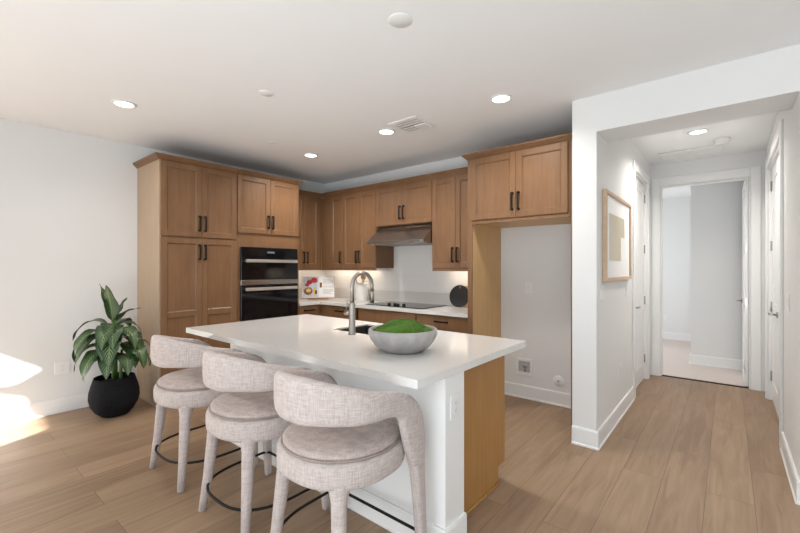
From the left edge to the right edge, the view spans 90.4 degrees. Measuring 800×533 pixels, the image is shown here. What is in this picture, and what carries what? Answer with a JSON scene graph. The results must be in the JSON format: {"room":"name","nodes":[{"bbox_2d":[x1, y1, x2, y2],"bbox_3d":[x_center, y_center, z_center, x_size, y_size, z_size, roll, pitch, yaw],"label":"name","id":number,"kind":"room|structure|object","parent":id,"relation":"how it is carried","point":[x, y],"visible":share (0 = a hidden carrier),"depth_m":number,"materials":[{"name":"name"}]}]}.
{"room":"kitchen","nodes":[
{"label":"kitchen","id":0,"kind":"room"},
{"bbox_2d":[0,118,324,408],"bbox_3d":[-3.658,0.040,3.541,0.150,2.740,7.800,0,0,40],"label":"wall","id":1,"kind":"structure","parent":0,"point":[68,200],"depth_m":3.84,"materials":[{"name":"paint"}]},
{"bbox_2d":[0,392,88,425],"bbox_3d":[-4.480,1.340,2.411,0.022,0.140,5.010,0,0,40],"label":"baseboard","id":2,"kind":"structure","parent":1,"relation":"attached to","point":[15,414],"depth_m":3.74,"materials":[{"name":"paint"}]},
{"bbox_2d":[54,360,69,374],"bbox_3d":[-3.287,0.980,3.864,0.009,0.125,0.115,0,0,40],"label":"wall outlet","id":3,"kind":"object","parent":1,"relation":"attached to","point":[62,367],"visible":1,"depth_m":3.86,"materials":[{"name":"white plastic"}]},
{"bbox_2d":[60,364,64,370],"bbox_3d":[-3.285,0.980,3.862,0.002,0.068,0.034,0,0,40],"label":"receptacle","id":4,"kind":"object","parent":3,"relation":"attached to","point":[62,366],"depth_m":3.86,"materials":[{"name":"white plastic"}]},
{"bbox_2d":[299,190,321,269],"bbox_3d":[-1.468,-0.518,5.752,0.399,1.128,0.602,0,0,40],"label":"upper cabinet","id":5,"kind":"object","parent":1,"relation":"attached to","point":[309,202],"visible":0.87,"depth_m":5.71,"materials":[{"name":"brown wood"}]},
{"bbox_2d":[0,0,799,198],"bbox_3d":[0.977,-1.387,2.987,8.000,0.126,13.150,0,0,40],"label":"ceiling","id":6,"kind":"structure","parent":0,"point":[337,72],"depth_m":2.66,"materials":[{"name":"paint"}]},
{"bbox_2d":[111,99,136,107],"bbox_3d":[-2.247,-1.325,3.231,0.176,0.010,0.176,0,0,40],"label":"recessed light","id":7,"kind":"object","parent":6,"relation":"in","point":[118,102],"visible":1,"depth_m":3.21,"materials":[{"name":"white plastic"}]},
{"bbox_2d":[303,153,317,157],"bbox_3d":[-1.060,-1.325,4.715,0.176,0.010,0.176,0,0,40],"label":"recessed light","id":8,"kind":"object","parent":6,"relation":"in","point":[311,155],"visible":1,"depth_m":4.70,"materials":[{"name":"white plastic"}]},
{"bbox_2d":[377,128,394,134],"bbox_3d":[-0.133,-1.325,3.898,0.176,0.010,0.176,0,0,40],"label":"recessed light","id":9,"kind":"object","parent":6,"relation":"in","point":[385,131],"visible":1,"depth_m":3.88,"materials":[{"name":"white plastic"}]},
{"bbox_2d":[388,115,436,133],"bbox_3d":[0.116,-1.320,3.705,0.330,0.020,0.330,0,0,40],"label":"ceiling vent","id":10,"kind":"object","parent":6,"relation":"in","point":[412,124],"visible":1,"depth_m":3.68,"materials":[{"name":"white plastic"}]},
{"bbox_2d":[490,93,512,102],"bbox_3d":[0.796,-1.325,3.130,0.176,0.010,0.176,0,0,40],"label":"recessed light","id":11,"kind":"object","parent":6,"relation":"in","point":[498,98],"visible":1,"depth_m":3.12,"materials":[{"name":"white plastic"}]},
{"bbox_2d":[657,145,722,159],"bbox_3d":[3.343,-1.320,4.580,0.600,0.020,0.260,0,0,40],"label":"ceiling vent","id":12,"kind":"object","parent":6,"relation":"in","point":[715,148],"visible":0.94,"depth_m":4.56,"materials":[{"name":"white plastic"}]},
{"bbox_2d":[687,128,709,134],"bbox_3d":[2.928,-1.325,3.898,0.176,0.010,0.176,0,0,40],"label":"recessed light","id":13,"kind":"object","parent":6,"relation":"in","point":[704,130],"visible":1,"depth_m":3.88,"materials":[{"name":"white plastic"}]},
{"bbox_2d":[713,137,729,144],"bbox_3d":[3.344,-1.303,4.125,0.136,0.054,0.136,0,0,40],"label":"smoke detector","id":14,"kind":"object","parent":6,"relation":"attached to","point":[723,140],"visible":1,"depth_m":4.09,"materials":[{"name":"white plastic"}]},
{"bbox_2d":[0,339,799,532],"bbox_3d":[0.977,1.468,2.987,8.000,0.124,13.150,0,0,40],"label":"floor","id":15,"kind":"structure","parent":0,"point":[686,456],"depth_m":2.68,"materials":[{"name":"brown wood"}]},
{"bbox_2d":[72,283,150,417],"bbox_3d":[-2.744,0.784,3.797,0.684,1.252,0.623,0,0,40],"label":"potted plant","id":16,"kind":"object","parent":15,"relation":"on","point":[113,393],"visible":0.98,"depth_m":3.66,"materials":[{"name":"green plant"}]},
{"bbox_2d":[133,152,237,406],"bbox_3d":[-2.380,0.140,4.436,0.669,2.541,0.852,0,0,40],"label":"pantry cabinet","id":17,"kind":"object","parent":15,"relation":"on","point":[187,208],"visible":0.86,"depth_m":4.20,"materials":[{"name":"brown wood"}]},
{"bbox_2d":[149,335,258,492],"bbox_3d":[-1.416,0.934,2.816,0.646,0.958,0.599,0,0,40],"label":"bar stool","id":18,"kind":"object","parent":15,"relation":"on","point":[185,390],"visible":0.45,"depth_m":2.55,"materials":[{"name":"fabric"}]},
{"bbox_2d":[158,367,207,389],"bbox_3d":[-1.409,0.772,2.824,0.536,0.052,0.536,0,0,40],"label":"cushion","id":19,"kind":"object","parent":18,"relation":"on","point":[190,378],"depth_m":2.64,"materials":[{"name":"beige fabric"}]},
{"bbox_2d":[198,350,329,532],"bbox_3d":[-0.823,0.934,2.325,0.646,0.958,0.599,0,0,40],"label":"bar stool","id":20,"kind":"object","parent":15,"relation":"on","point":[246,415],"visible":0.66,"depth_m":2.07,"materials":[{"name":"fabric"}]},
{"bbox_2d":[210,391,277,418],"bbox_3d":[-0.815,0.772,2.334,0.536,0.052,0.536,0,0,40],"label":"cushion","id":21,"kind":"object","parent":20,"relation":"on","point":[229,405],"depth_m":2.16,"materials":[{"name":"beige fabric"}]},
{"bbox_2d":[236,169,302,321],"bbox_3d":[-1.819,0.140,5.115,0.669,2.541,0.908,0,0,40],"label":"tall cabinet","id":22,"kind":"object","parent":15,"relation":"on","point":[267,205],"visible":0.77,"depth_m":4.89,"materials":[{"name":"brown wood"}]},
{"bbox_2d":[240,247,297,321],"bbox_3d":[-1.774,0.287,5.061,0.578,1.045,0.798,0,0,40],"label":"wall oven","id":23,"kind":"object","parent":22,"relation":"in","point":[268,276],"visible":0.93,"depth_m":4.86,"materials":[{"name":"black glass"}]},
{"bbox_2d":[299,304,319,315],"bbox_3d":[-1.443,0.963,5.575,0.654,0.894,0.362,0,0,40],"label":"base cabinet","id":24,"kind":"object","parent":15,"relation":"on","point":[307,309],"visible":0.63,"depth_m":5.39,"materials":[{"name":"brown wood"}]},
{"bbox_2d":[320,304,357,319],"bbox_3d":[-0.666,0.963,5.513,0.725,0.894,0.639,0,0,40],"label":"base cabinet","id":25,"kind":"object","parent":15,"relation":"on","point":[325,310],"visible":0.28,"depth_m":5.31,"materials":[{"name":"brown wood"}]},
{"bbox_2d":[270,369,426,532],"bbox_3d":[-0.283,0.934,1.879,0.646,0.958,0.599,0,0,40],"label":"bar stool","id":26,"kind":"object","parent":15,"relation":"on","point":[339,440],"visible":1,"depth_m":1.67,"materials":[{"name":"fabric"}]},
{"bbox_2d":[282,418,398,460],"bbox_3d":[-0.276,0.772,1.888,0.536,0.052,0.536,0,0,40],"label":"cushion","id":27,"kind":"object","parent":26,"relation":"on","point":[374,441],"depth_m":1.73,"materials":[{"name":"beige fabric"}]},
{"bbox_2d":[230,344,504,532],"bbox_3d":[-0.304,0.973,2.925,2.129,0.874,0.927,0,0,40],"label":"kitchen island","id":28,"kind":"object","parent":15,"relation":"on","point":[464,454],"visible":0.23,"depth_m":2.18,"materials":[{"name":"paint"}]},
{"bbox_2d":[186,314,525,389],"bbox_3d":[-0.451,0.515,2.951,2.365,0.040,1.205,0,0,40],"label":"island countertop","id":29,"kind":"structure","parent":28,"relation":"on","point":[314,339],"depth_m":2.47,"materials":[{"name":"white stone"}]},
{"bbox_2d":[340,325,371,334],"bbox_3d":[-0.151,0.608,3.083,0.678,0.205,0.378,0,0,40],"label":"sink","id":30,"kind":"object","parent":29,"relation":"in","point":[364,329],"visible":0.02,"depth_m":3.38,"materials":[{"name":"black metal"}]},
{"bbox_2d":[343,271,373,334],"bbox_3d":[-0.307,0.262,3.016,0.105,0.466,0.259,0,0,40],"label":"faucet","id":31,"kind":"object","parent":29,"relation":"on","point":[351,312],"visible":1,"depth_m":2.92,"materials":[{"name":"silver metal"}]},
{"bbox_2d":[368,324,436,353],"bbox_3d":[0.017,0.428,2.360,0.410,0.133,0.410,0,0,40],"label":"bowl","id":32,"kind":"object","parent":29,"relation":"on","point":[395,343],"visible":0.87,"depth_m":2.20,"materials":[{"name":"stone"}]},
{"bbox_2d":[373,318,432,332],"bbox_3d":[0.017,0.348,2.360,0.364,0.084,0.364,0,0,40],"label":"moss mound","id":33,"kind":"object","parent":32,"relation":"in","point":[399,325],"visible":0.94,"depth_m":2.28,"materials":[{"name":"green plant"}]},
{"bbox_2d":[450,392,459,420],"bbox_3d":[0.276,0.695,1.983,0.009,0.125,0.085,0,0,40],"label":"wall outlet","id":34,"kind":"object","parent":28,"relation":"attached to","point":[455,398],"visible":1,"depth_m":1.98,"materials":[{"name":"white plastic"}]},
{"bbox_2d":[454,399,457,413],"bbox_3d":[0.278,0.695,1.982,0.002,0.068,0.034,0,0,40],"label":"receptacle","id":35,"kind":"object","parent":34,"relation":"attached to","point":[455,400],"depth_m":1.98,"materials":[{"name":"white plastic"}]},
{"bbox_2d":[358,308,416,322],"bbox_3d":[-0.002,0.963,4.963,0.935,0.894,0.639,0,0,40],"label":"base cabinet","id":36,"kind":"object","parent":15,"relation":"on","point":[369,315],"visible":0.06,"depth_m":4.78,"materials":[{"name":"brown wood"}]},
{"bbox_2d":[299,288,467,317],"bbox_3d":[-0.364,0.420,5.064,2.980,0.190,0.947,0,0,40],"label":"countertop","id":37,"kind":"structure","parent":36,"relation":"on","point":[341,294],"depth_m":5.16,"materials":[{"name":"white stone"}]},
{"bbox_2d":[307,298,328,299],"bbox_3d":[-1.210,0.325,5.881,0.321,0.298,0.196,0,0,-9],"label":"book stand","id":38,"kind":"object","parent":37,"relation":"on","point":[307,298],"visible":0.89,"depth_m":5.78,"materials":[{"name":"brown wood"}]},
{"bbox_2d":[302,276,334,297],"bbox_3d":[-1.212,0.298,5.889,0.475,0.318,0.101,0,0,-9],"label":"cookbook","id":39,"kind":"object","parent":38,"relation":"on","point":[312,286],"visible":1,"depth_m":5.88,"materials":[{"name":"grey"}]},
{"bbox_2d":[303,277,317,296],"bbox_3d":[-1.324,0.294,5.864,0.209,0.293,0.086,0,0,-9],"label":"photograph","id":40,"kind":"object","parent":39,"relation":"attached to","point":[310,284],"depth_m":5.86,"materials":[{"name":"paper"}]},
{"bbox_2d":[356,283,367,300],"bbox_3d":[-0.544,0.349,5.638,0.174,0.250,0.174,0,0,40],"label":"utensil crock","id":41,"kind":"object","parent":37,"relation":"on","point":[361,288],"visible":0.98,"depth_m":5.56,"materials":[{"name":"white ceramic"}]},
{"bbox_2d":[367,301,446,308],"bbox_3d":[0.064,0.457,4.941,0.905,0.036,0.500,0,0,40],"label":"cooktop","id":42,"kind":"object","parent":37,"relation":"in","point":[388,303],"visible":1,"depth_m":4.81,"materials":[{"name":"black glass"}]},
{"bbox_2d":[449,285,467,306],"bbox_3d":[0.702,0.344,4.704,0.264,0.261,0.067,0,0,40],"label":"round board","id":43,"kind":"object","parent":37,"relation":"on","point":[458,296],"visible":0.96,"depth_m":4.70,"materials":[{"name":"black plastic"}]},
{"bbox_2d":[417,313,467,333],"bbox_3d":[0.622,0.963,4.449,0.676,0.894,0.639,0,0,40],"label":"base cabinet","id":44,"kind":"object","parent":15,"relation":"on","point":[443,323],"visible":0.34,"depth_m":4.19,"materials":[{"name":"brown wood"}]},
{"bbox_2d":[462,133,571,433],"bbox_3d":[1.246,0.145,3.895,1.071,2.529,0.701,0,0,40],"label":"tall cabinet","id":45,"kind":"object","parent":15,"relation":"on","point":[525,184],"visible":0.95,"depth_m":3.78,"materials":[{"name":"brown wood"}]},
{"bbox_2d":[325,156,570,393],"bbox_3d":[0.392,0.040,5.157,4.035,2.740,0.150,0,0,40],"label":"wall","id":46,"kind":"structure","parent":0,"point":[538,255],"depth_m":4.21,"materials":[{"name":"paint"}]},
{"bbox_2d":[321,190,342,269],"bbox_3d":[-0.889,-0.518,5.852,0.475,1.128,0.399,0,0,40],"label":"upper cabinet","id":47,"kind":"object","parent":46,"relation":"attached to","point":[332,202],"visible":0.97,"depth_m":5.70,"materials":[{"name":"brown wood"}]},
{"bbox_2d":[341,184,393,270],"bbox_3d":[-0.459,-0.518,5.497,0.638,1.128,0.399,0,0,40],"label":"upper cabinet","id":48,"kind":"object","parent":46,"relation":"attached to","point":[359,203],"visible":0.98,"depth_m":5.34,"materials":[{"name":"brown wood"}]},
{"bbox_2d":[299,245,467,292],"bbox_3d":[-0.364,-0.098,5.066,2.983,0.844,0.951,0,0,40],"label":"wall tile","id":49,"kind":"structure","parent":46,"relation":"attached to","point":[412,271],"depth_m":5.27,"materials":[{"name":"white tile"}]},
{"bbox_2d":[375,173,432,226],"bbox_3d":[0.131,-0.802,5.010,0.888,0.560,0.399,0,0,40],"label":"upper cabinet","id":50,"kind":"object","parent":46,"relation":"attached to","point":[405,201],"visible":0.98,"depth_m":4.85,"materials":[{"name":"brown wood"}]},
{"bbox_2d":[367,223,431,246],"bbox_3d":[0.089,-0.398,4.959,0.886,0.242,0.532,0,0,40],"label":"range hood","id":51,"kind":"object","parent":50,"relation":"attached to","point":[414,234],"visible":0.92,"depth_m":4.81,"materials":[{"name":"silver metal"}]},
{"bbox_2d":[431,167,467,270],"bbox_3d":[0.717,-0.518,4.525,0.629,1.128,0.399,0,0,40],"label":"upper cabinet","id":52,"kind":"object","parent":46,"relation":"attached to","point":[449,187],"visible":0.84,"depth_m":4.45,"materials":[{"name":"brown wood"}]},
{"bbox_2d":[516,357,532,376],"bbox_3d":[1.333,1.075,4.267,0.180,0.180,0.022,0,0,40],"label":"box","id":53,"kind":"object","parent":46,"relation":"attached to","point":[523,366],"visible":1,"depth_m":4.26,"materials":[{"name":"white plastic"}]},
{"bbox_2d":[525,282,531,293],"bbox_3d":[1.373,0.225,4.243,0.080,0.120,0.009,0,0,40],"label":"wall outlet","id":54,"kind":"object","parent":46,"relation":"attached to","point":[528,285],"visible":1,"depth_m":4.24,"materials":[{"name":"white plastic"}]},
{"bbox_2d":[505,381,570,408],"bbox_3d":[1.485,1.340,4.142,0.927,0.140,0.022,0,0,40],"label":"baseboard","id":55,"kind":"structure","parent":46,"relation":"attached to","point":[542,395],"depth_m":4.16,"materials":[{"name":"paint"}]},
{"bbox_2d":[553,376,563,385],"bbox_3d":[1.613,1.160,4.040,0.104,0.104,0.017,0,0,40],"label":"round wall plate","id":56,"kind":"object","parent":46,"relation":"attached to","point":[558,380],"visible":1,"depth_m":4.03,"materials":[{"name":"white plastic"}]},
{"bbox_2d":[572,95,649,430],"bbox_3d":[2.370,0.040,4.242,0.180,2.740,2.880,0,0,40],"label":"wall","id":57,"kind":"structure","parent":0,"point":[602,331],"depth_m":3.17,"materials":[{"name":"paint"}]},
{"bbox_2d":[600,285,603,300],"bbox_3d":[1.628,0.210,3.195,0.009,0.120,0.120,0,0,40],"label":"light switch","id":58,"kind":"object","parent":57,"relation":"attached to","point":[601,287],"visible":1,"depth_m":3.17,"materials":[{"name":"white plastic"}]},
{"bbox_2d":[571,386,634,450],"bbox_3d":[1.932,1.340,3.695,0.202,0.140,1.522,0,0,40],"label":"baseboard","id":59,"kind":"structure","parent":57,"relation":"attached to","point":[588,438],"depth_m":3.17,"materials":[{"name":"paint"}]},
{"bbox_2d":[603,189,631,281],"bbox_3d":[1.994,-0.255,3.619,0.032,0.750,1.070,0,0,40],"label":"framed print","id":60,"kind":"object","parent":57,"relation":"attached to","point":[617,213],"visible":1,"depth_m":3.55,"materials":[{"name":"brown wood"}]},
{"bbox_2d":[609,213,623,260],"bbox_3d":[1.961,-0.255,3.581,0.001,0.400,0.620,0,0,40],"label":"artwork","id":61,"kind":"object","parent":60,"relation":"attached to","point":[616,221],"depth_m":3.55},
{"bbox_2d":[636,178,644,387],"bbox_3d":[2.789,0.183,4.683,0.165,2.430,0.878,0,0,40],"label":"door","id":62,"kind":"structure","parent":57,"relation":"in","point":[640,197],"depth_m":4.79,"materials":[{"name":"paint"}]},
{"bbox_2d":[633,160,649,397],"bbox_3d":[2.761,0.135,4.697,0.193,2.550,1.080,0,0,40],"label":"trim","id":63,"kind":"structure","parent":57,"relation":"attached to","point":[645,181],"depth_m":4.99,"materials":[{"name":"paint"}]},
{"bbox_2d":[663,197,690,333],"bbox_3d":[4.807,0.040,8.189,2.180,2.740,0.150,0,0,40],"label":"wall","id":64,"kind":"structure","parent":0,"point":[676,211],"depth_m":7.65,"materials":[{"name":"paint"}]},
{"bbox_2d":[663,332,690,340],"bbox_3d":[4.810,1.340,8.075,2.030,0.140,0.022,0,0,40],"label":"baseboard","id":65,"kind":"structure","parent":64,"relation":"attached to","point":[666,335],"depth_m":7.63,"materials":[{"name":"paint"}]},
{"bbox_2d":[597,44,799,142],"bbox_3d":[2.067,-1.190,2.858,1.115,0.280,0.360,0,0,40],"label":"wall header","id":66,"kind":"structure","parent":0,"point":[767,82],"depth_m":2.69,"materials":[{"name":"paint"}]},
{"bbox_2d":[650,149,765,390],"bbox_3d":[3.814,0.040,4.840,1.285,2.740,0.120,0,0,40],"label":"wall","id":67,"kind":"structure","parent":0,"point":[753,158],"depth_m":4.67,"materials":[{"name":"paint"}]},
{"bbox_2d":[662,375,748,388],"bbox_3d":[3.731,1.406,4.888,0.846,0.008,0.050,0,0,40],"label":"trim","id":68,"kind":"structure","parent":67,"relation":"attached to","point":[662,375],"depth_m":4.86,"materials":[{"name":"black metal"}]},
{"bbox_2d":[652,166,760,390],"bbox_3d":[3.734,0.130,4.893,1.055,2.560,0.137,0,0,40],"label":"trim","id":69,"kind":"structure","parent":67,"relation":"attached to","point":[754,172],"depth_m":4.74,"materials":[{"name":"paint"}]},
{"bbox_2d":[736,180,747,385],"bbox_3d":[4.321,0.186,4.970,0.165,2.420,0.842,0,0,40],"label":"door","id":70,"kind":"structure","parent":67,"relation":"in","point":[744,300],"depth_m":4.66,"materials":[{"name":"paint"}]},
{"bbox_2d":[691,180,743,359],"bbox_3d":[5.520,0.040,6.108,1.570,2.740,2.150,0,0,40],"label":"wall","id":71,"kind":"structure","parent":0,"point":[716,208],"depth_m":5.58,"materials":[{"name":"paint"}]},
{"bbox_2d":[689,352,741,369],"bbox_3d":[5.505,1.340,6.107,1.592,0.140,2.172,0,0,40],"label":"baseboard","id":72,"kind":"structure","parent":71,"relation":"attached to","point":[735,364],"depth_m":5.59,"materials":[{"name":"paint"}]},
{"bbox_2d":[766,92,799,478],"bbox_3d":[3.326,0.040,3.374,0.170,2.740,2.760,0,0,40],"label":"wall","id":73,"kind":"structure","parent":0,"point":[791,118],"depth_m":2.72,"materials":[{"name":"paint"}]},
{"bbox_2d":[768,156,778,417],"bbox_3d":[3.726,0.183,3.917,0.165,2.430,0.703,0,0,40],"label":"door","id":74,"kind":"structure","parent":73,"relation":"in","point":[774,184],"depth_m":3.95,"materials":[{"name":"paint"}]},
{"bbox_2d":[765,119,783,446],"bbox_3d":[3.519,0.135,3.630,0.178,2.550,1.600,0,0,40],"label":"trim","id":75,"kind":"structure","parent":73,"relation":"attached to","point":[779,136],"depth_m":3.18,"materials":[{"name":"paint"}]},
{"bbox_2d":[787,294,789,310],"bbox_3d":[2.722,0.250,2.784,0.009,0.120,0.075,0,0,40],"label":"light switch","id":76,"kind":"object","parent":73,"relation":"attached to","point":[788,295],"visible":1,"depth_m":2.76,"materials":[{"name":"white plastic"}]},
{"bbox_2d":[780,432,799,504],"bbox_3d":[3.566,1.340,1.955,2.392,0.140,0.922,0,0,40],"label":"baseboard","id":77,"kind":"structure","parent":73,"relation":"attached to","point":[794,481],"depth_m":2.59,"materials":[{"name":"paint"}]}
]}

